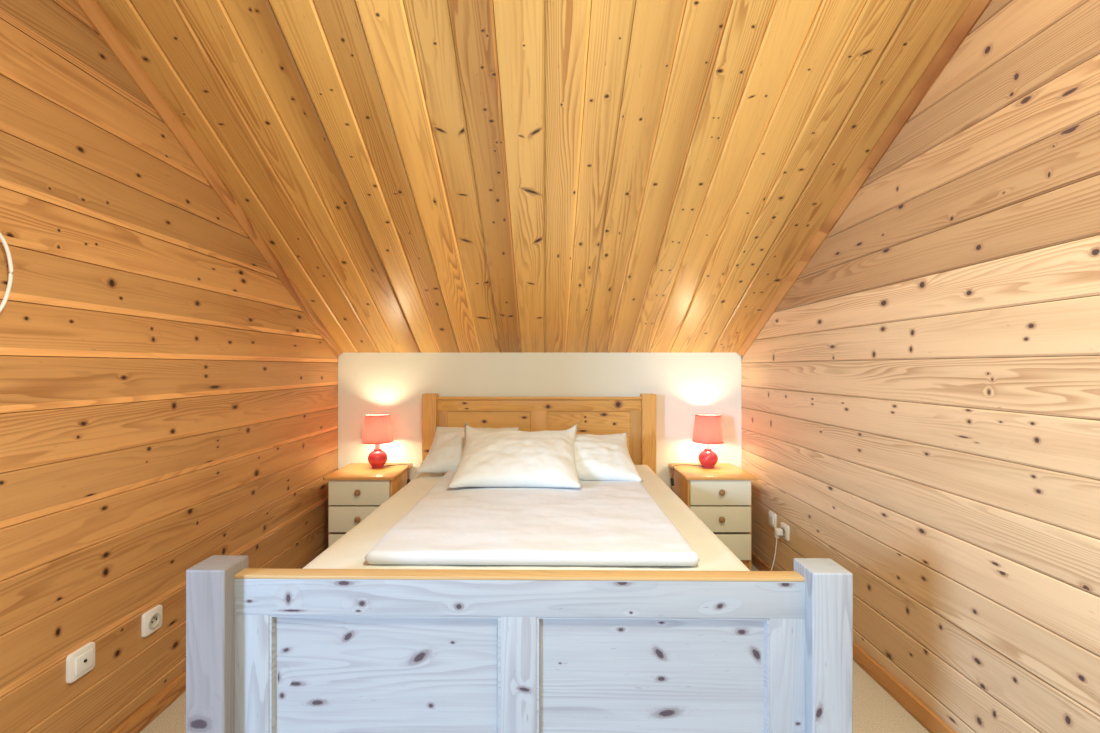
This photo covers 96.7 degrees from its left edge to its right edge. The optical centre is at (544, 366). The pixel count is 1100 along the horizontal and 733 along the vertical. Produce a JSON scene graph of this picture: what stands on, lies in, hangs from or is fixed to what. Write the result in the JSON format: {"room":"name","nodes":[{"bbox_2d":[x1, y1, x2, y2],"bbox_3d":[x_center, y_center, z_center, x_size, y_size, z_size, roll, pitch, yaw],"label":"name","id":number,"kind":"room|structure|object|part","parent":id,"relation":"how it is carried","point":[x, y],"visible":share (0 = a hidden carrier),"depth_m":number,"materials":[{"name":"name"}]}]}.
{"room":"attic bedroom","nodes":[
{"label":"attic bedroom","id":0,"kind":"room"},
{"bbox_2d":[0,0,337,732],"bbox_3d":[-1.448,-0.234,1.935,0.061,2.999,3.030,0,0,0],"label":"wall","id":1,"kind":"structure","parent":0,"point":[168,405],"depth_m":1.63,"materials":[{"name":"brown wood"}]},
{"bbox_2d":[0,233,12,312],"bbox_3d":[-1.405,-0.230,1.203,0.010,0.338,0.169,0,0,2],"label":"hanging cable","id":2,"kind":"object","parent":1,"relation":"attached to","point":[9,258],"visible":1,"depth_m":1.27,"materials":[{"name":"white plastic"}]},
{"bbox_2d":[66,642,94,682],"bbox_3d":[-1.410,0.899,1.490,0.016,0.085,0.085,0,0,0],"label":"wall socket","id":3,"kind":"object","parent":1,"relation":"attached to","point":[81,661],"visible":1,"depth_m":1.48,"materials":[{"name":"white plastic"}]},
{"bbox_2d":[112,670,185,732],"bbox_3d":[-1.409,1.230,1.950,0.017,0.070,2.800,0,0,0],"label":"baseboard","id":4,"kind":"structure","parent":1,"relation":"attached to","point":[145,715],"depth_m":1.75,"materials":[{"name":"brown wood"}]},
{"bbox_2d":[142,605,161,636],"bbox_3d":[-1.407,0.913,1.760,0.021,0.083,0.083,0,0,0],"label":"wall socket","id":5,"kind":"object","parent":1,"relation":"attached to","point":[152,619],"visible":1,"depth_m":1.75,"materials":[{"name":"white plastic"}]},
{"bbox_2d":[74,0,342,355],"bbox_3d":[-1.401,-0.904,1.876,0.034,1.659,2.948,0,0,0],"label":"trim","id":6,"kind":"structure","parent":1,"relation":"attached to","point":[91,9],"depth_m":1.92,"materials":[{"name":"brown wood"}]},
{"bbox_2d":[95,0,970,352],"bbox_3d":[-0.036,-0.923,1.943,2.884,1.726,3.047,0,0,0],"label":"ceiling","id":7,"kind":"structure","parent":0,"point":[429,176],"depth_m":1.94,"materials":[{"name":"brown wood"}]},
{"bbox_2d":[140,564,929,732],"bbox_3d":[-0.977,1.315,0.175,4.746,0.100,6.550,0,0,0],"label":"floor","id":8,"kind":"structure","parent":0,"point":[875,710],"depth_m":1.78,"materials":[{"name":"beige carpet"}]},
{"bbox_2d":[323,463,412,546],"bbox_3d":[-1.114,0.960,3.114,0.424,0.610,0.442,0,0,0],"label":"nightstand","id":9,"kind":"object","parent":8,"relation":"on","point":[355,490],"visible":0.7,"depth_m":2.92,"materials":[{"name":"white wood"}]},
{"bbox_3d":[-1.114,1.080,2.935,0.363,0.153,0.020,0,0,0],"label":"drawer","id":10,"kind":"part","parent":9,"relation":"part of","materials":[{"name":"beige paint"}]},
{"bbox_3d":[-1.114,0.913,2.935,0.363,0.153,0.020,0,0,0],"label":"drawer","id":11,"kind":"part","parent":9,"relation":"part of","materials":[{"name":"beige paint"}]},
{"bbox_3d":[-1.114,0.746,2.909,0.037,0.037,0.032,0,0,0],"label":"knob","id":12,"kind":"part","parent":9,"relation":"part of","materials":[{"name":"brown wood"}]},
{"bbox_3d":[-1.114,0.907,2.909,0.037,0.037,0.032,0,0,0],"label":"knob","id":13,"kind":"part","parent":9,"relation":"part of","materials":[{"name":"brown wood"}]},
{"bbox_3d":[-1.114,0.752,2.935,0.363,0.153,0.020,0,0,0],"label":"drawer","id":14,"kind":"part","parent":9,"relation":"part of","materials":[{"name":"beige paint"}]},
{"bbox_2d":[362,413,409,483],"bbox_3d":[-1.046,0.546,3.216,0.301,0.470,0.198,0,0,-19],"label":"table lamp","id":15,"kind":"object","parent":9,"relation":"on","point":[377,429],"visible":0.98,"depth_m":3.14,"materials":[{"name":"red fabric"}]},
{"bbox_3d":[-1.095,0.402,3.200,0.194,0.177,0.194,0,0,0],"label":"lamp shade","id":16,"kind":"part","parent":15,"relation":"part of","materials":[{"name":"pink fabric"}]},
{"bbox_3d":[-0.972,0.705,3.217,0.178,0.121,0.082,0,0,0],"label":"power cord","id":17,"kind":"part","parent":15,"relation":"part of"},
{"bbox_2d":[186,393,852,732],"bbox_3d":[-0.052,0.723,2.233,1.552,1.085,2.198,0,0,1],"label":"bed","id":18,"kind":"object","parent":8,"relation":"on","point":[268,650],"visible":0.89,"depth_m":1.18,"materials":[{"name":"white wood"}]},
{"bbox_3d":[-0.795,0.870,1.190,0.093,0.790,0.093,0,0,1],"label":"post","id":19,"kind":"part","parent":18,"relation":"part of","materials":[{"name":"white wood"}]},
{"bbox_3d":[-0.386,0.821,1.189,0.567,0.456,0.026,0,0,1],"label":"panel","id":20,"kind":"part","parent":18,"relation":"part of","materials":[{"name":"white wood"}]},
{"bbox_3d":[-0.769,0.723,3.295,0.093,1.085,0.093,0,0,1],"label":"post","id":21,"kind":"part","parent":18,"relation":"part of","materials":[{"name":"brown wood"}]},
{"bbox_3d":[-0.377,0.543,3.292,0.583,0.512,0.026,0,0,1],"label":"panel","id":22,"kind":"part","parent":18,"relation":"part of","materials":[{"name":"brown wood"}]},
{"bbox_3d":[-0.065,0.554,1.190,1.384,0.089,0.041,0,0,1],"label":"footboard","id":23,"kind":"part","parent":18,"relation":"part of","materials":[{"name":"white wood"}]},
{"bbox_2d":[302,465,749,570],"bbox_3d":[-0.052,0.748,2.229,1.490,0.242,1.970,0,0,1],"label":"mattress","id":24,"kind":"object","parent":18,"relation":"on","point":[349,551],"visible":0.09,"depth_m":1.78,"materials":[{"name":"beige fabric"}]},
{"bbox_2d":[365,470,699,565],"bbox_3d":[-0.032,0.602,2.210,1.076,0.051,1.374,0,0,1],"label":"duvet","id":25,"kind":"object","parent":24,"relation":"on","point":[598,523],"visible":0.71,"depth_m":1.75,"materials":[{"name":"white fabric"}]},
{"bbox_2d":[415,426,518,472],"bbox_3d":[-0.447,0.496,2.950,0.550,0.229,0.423,0,0,3],"label":"pillow","id":26,"kind":"object","parent":25,"relation":"on","point":[445,453],"visible":0.39,"depth_m":2.84,"materials":[{"name":"white fabric"}]},
{"bbox_2d":[447,423,581,487],"bbox_3d":[-0.141,0.449,2.546,0.644,0.264,0.500,0,0,1],"label":"pillow","id":27,"kind":"object","parent":25,"relation":"on","point":[499,458],"visible":0.99,"depth_m":2.41,"materials":[{"name":"white fabric"}]},
{"bbox_2d":[574,432,642,481],"bbox_3d":[0.186,0.488,2.699,0.634,0.210,0.445,0,0,-2],"label":"pillow","id":28,"kind":"object","parent":25,"relation":"on","point":[597,457],"visible":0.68,"depth_m":2.57,"materials":[{"name":"white fabric"}]},
{"bbox_3d":[-0.039,0.253,3.289,1.384,0.078,0.034,0,0,1],"label":"headboard","id":29,"kind":"part","parent":18,"relation":"part of","materials":[{"name":"brown wood"}]},
{"bbox_3d":[0.294,0.543,3.284,0.575,0.512,0.026,0,0,1],"label":"panel","id":30,"kind":"part","parent":18,"relation":"part of","materials":[{"name":"brown wood"}]},
{"bbox_3d":[0.690,0.723,3.277,0.093,1.085,0.093,0,0,1],"label":"post","id":31,"kind":"part","parent":18,"relation":"part of","materials":[{"name":"brown wood"}]},
{"bbox_3d":[0.258,0.821,1.181,0.564,0.456,0.026,0,0,1],"label":"panel","id":32,"kind":"part","parent":18,"relation":"part of","materials":[{"name":"white wood"}]},
{"bbox_3d":[0.664,0.870,1.172,0.093,0.790,0.093,0,0,1],"label":"post","id":33,"kind":"part","parent":18,"relation":"part of","materials":[{"name":"white wood"}]},
{"bbox_2d":[668,463,756,569],"bbox_3d":[1.052,0.960,3.114,0.424,0.610,0.442,0,0,0],"label":"nightstand","id":34,"kind":"object","parent":8,"relation":"on","point":[720,496],"visible":0.73,"depth_m":2.92,"materials":[{"name":"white wood"}]},
{"bbox_2d":[670,413,723,485],"bbox_3d":[0.990,0.541,3.200,0.352,0.460,0.198,0,0,0],"label":"table lamp","id":35,"kind":"object","parent":34,"relation":"on","point":[708,430],"visible":1,"depth_m":3.14,"materials":[{"name":"red fabric"}]},
{"bbox_3d":[0.923,0.705,3.213,0.212,0.121,0.068,0,0,-8],"label":"power cord","id":36,"kind":"part","parent":35,"relation":"part of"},
{"bbox_3d":[1.067,0.402,3.200,0.194,0.177,0.194,0,0,0],"label":"lamp shade","id":37,"kind":"part","parent":35,"relation":"part of","materials":[{"name":"pink fabric"}]},
{"bbox_3d":[1.052,0.752,2.935,0.363,0.153,0.020,0,0,0],"label":"drawer","id":38,"kind":"part","parent":34,"relation":"part of","materials":[{"name":"beige paint"}]},
{"bbox_3d":[1.052,0.913,2.935,0.363,0.153,0.020,0,0,0],"label":"drawer","id":39,"kind":"part","parent":34,"relation":"part of","materials":[{"name":"beige paint"}]},
{"bbox_3d":[1.052,0.907,2.909,0.037,0.037,0.032,0,0,0],"label":"knob","id":40,"kind":"part","parent":34,"relation":"part of","materials":[{"name":"brown wood"}]},
{"bbox_3d":[1.052,1.080,2.935,0.363,0.153,0.020,0,0,0],"label":"drawer","id":41,"kind":"part","parent":34,"relation":"part of","materials":[{"name":"beige paint"}]},
{"bbox_2d":[338,353,740,488],"bbox_3d":[-0.036,0.583,3.400,2.764,1.364,0.100,0,0,0],"label":"wall","id":42,"kind":"structure","parent":0,"point":[685,385],"depth_m":3.35,"materials":[{"name":"white paint"}]},
{"bbox_2d":[741,0,1099,732],"bbox_3d":[1.375,-0.234,0.225,0.061,2.999,6.450,0,0,0],"label":"wall","id":43,"kind":"structure","parent":0,"point":[920,407],"depth_m":1.56,"materials":[{"name":"brown wood"}]},
{"bbox_2d":[768,511,776,528],"bbox_3d":[1.339,0.900,2.885,0.014,0.085,0.085,0,0,0],"label":"wall switch","id":44,"kind":"object","parent":43,"relation":"attached to","point":[772,518],"visible":0.97,"depth_m":2.86,"materials":[{"name":"white plastic"}]},
{"bbox_2d":[780,522,788,540],"bbox_3d":[1.335,0.920,2.735,0.021,0.085,0.085,0,0,0],"label":"wall socket","id":45,"kind":"object","parent":43,"relation":"attached to","point":[783,526],"visible":0.9,"depth_m":2.72,"materials":[{"name":"white plastic"}]},
{"bbox_2d":[771,528,782,570],"bbox_3d":[1.296,1.086,2.819,0.040,0.357,0.192,0,0,-12],"label":"power cable","id":46,"kind":"object","parent":45,"relation":"attached to","point":[778,532],"visible":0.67,"depth_m":2.75,"materials":[{"name":"white plastic"}]},
{"bbox_2d":[752,551,955,732],"bbox_3d":[1.337,1.230,0.175,0.017,0.070,6.350,0,0,0],"label":"baseboard","id":47,"kind":"structure","parent":43,"relation":"attached to","point":[928,719],"depth_m":1.85,"materials":[{"name":"brown wood"}]},
{"bbox_2d":[737,0,991,355],"bbox_3d":[1.329,-0.904,1.876,0.034,1.659,2.948,0,0,0],"label":"trim","id":48,"kind":"structure","parent":43,"relation":"attached to","point":[975,9],"depth_m":1.92,"materials":[{"name":"brown wood"}]}
]}

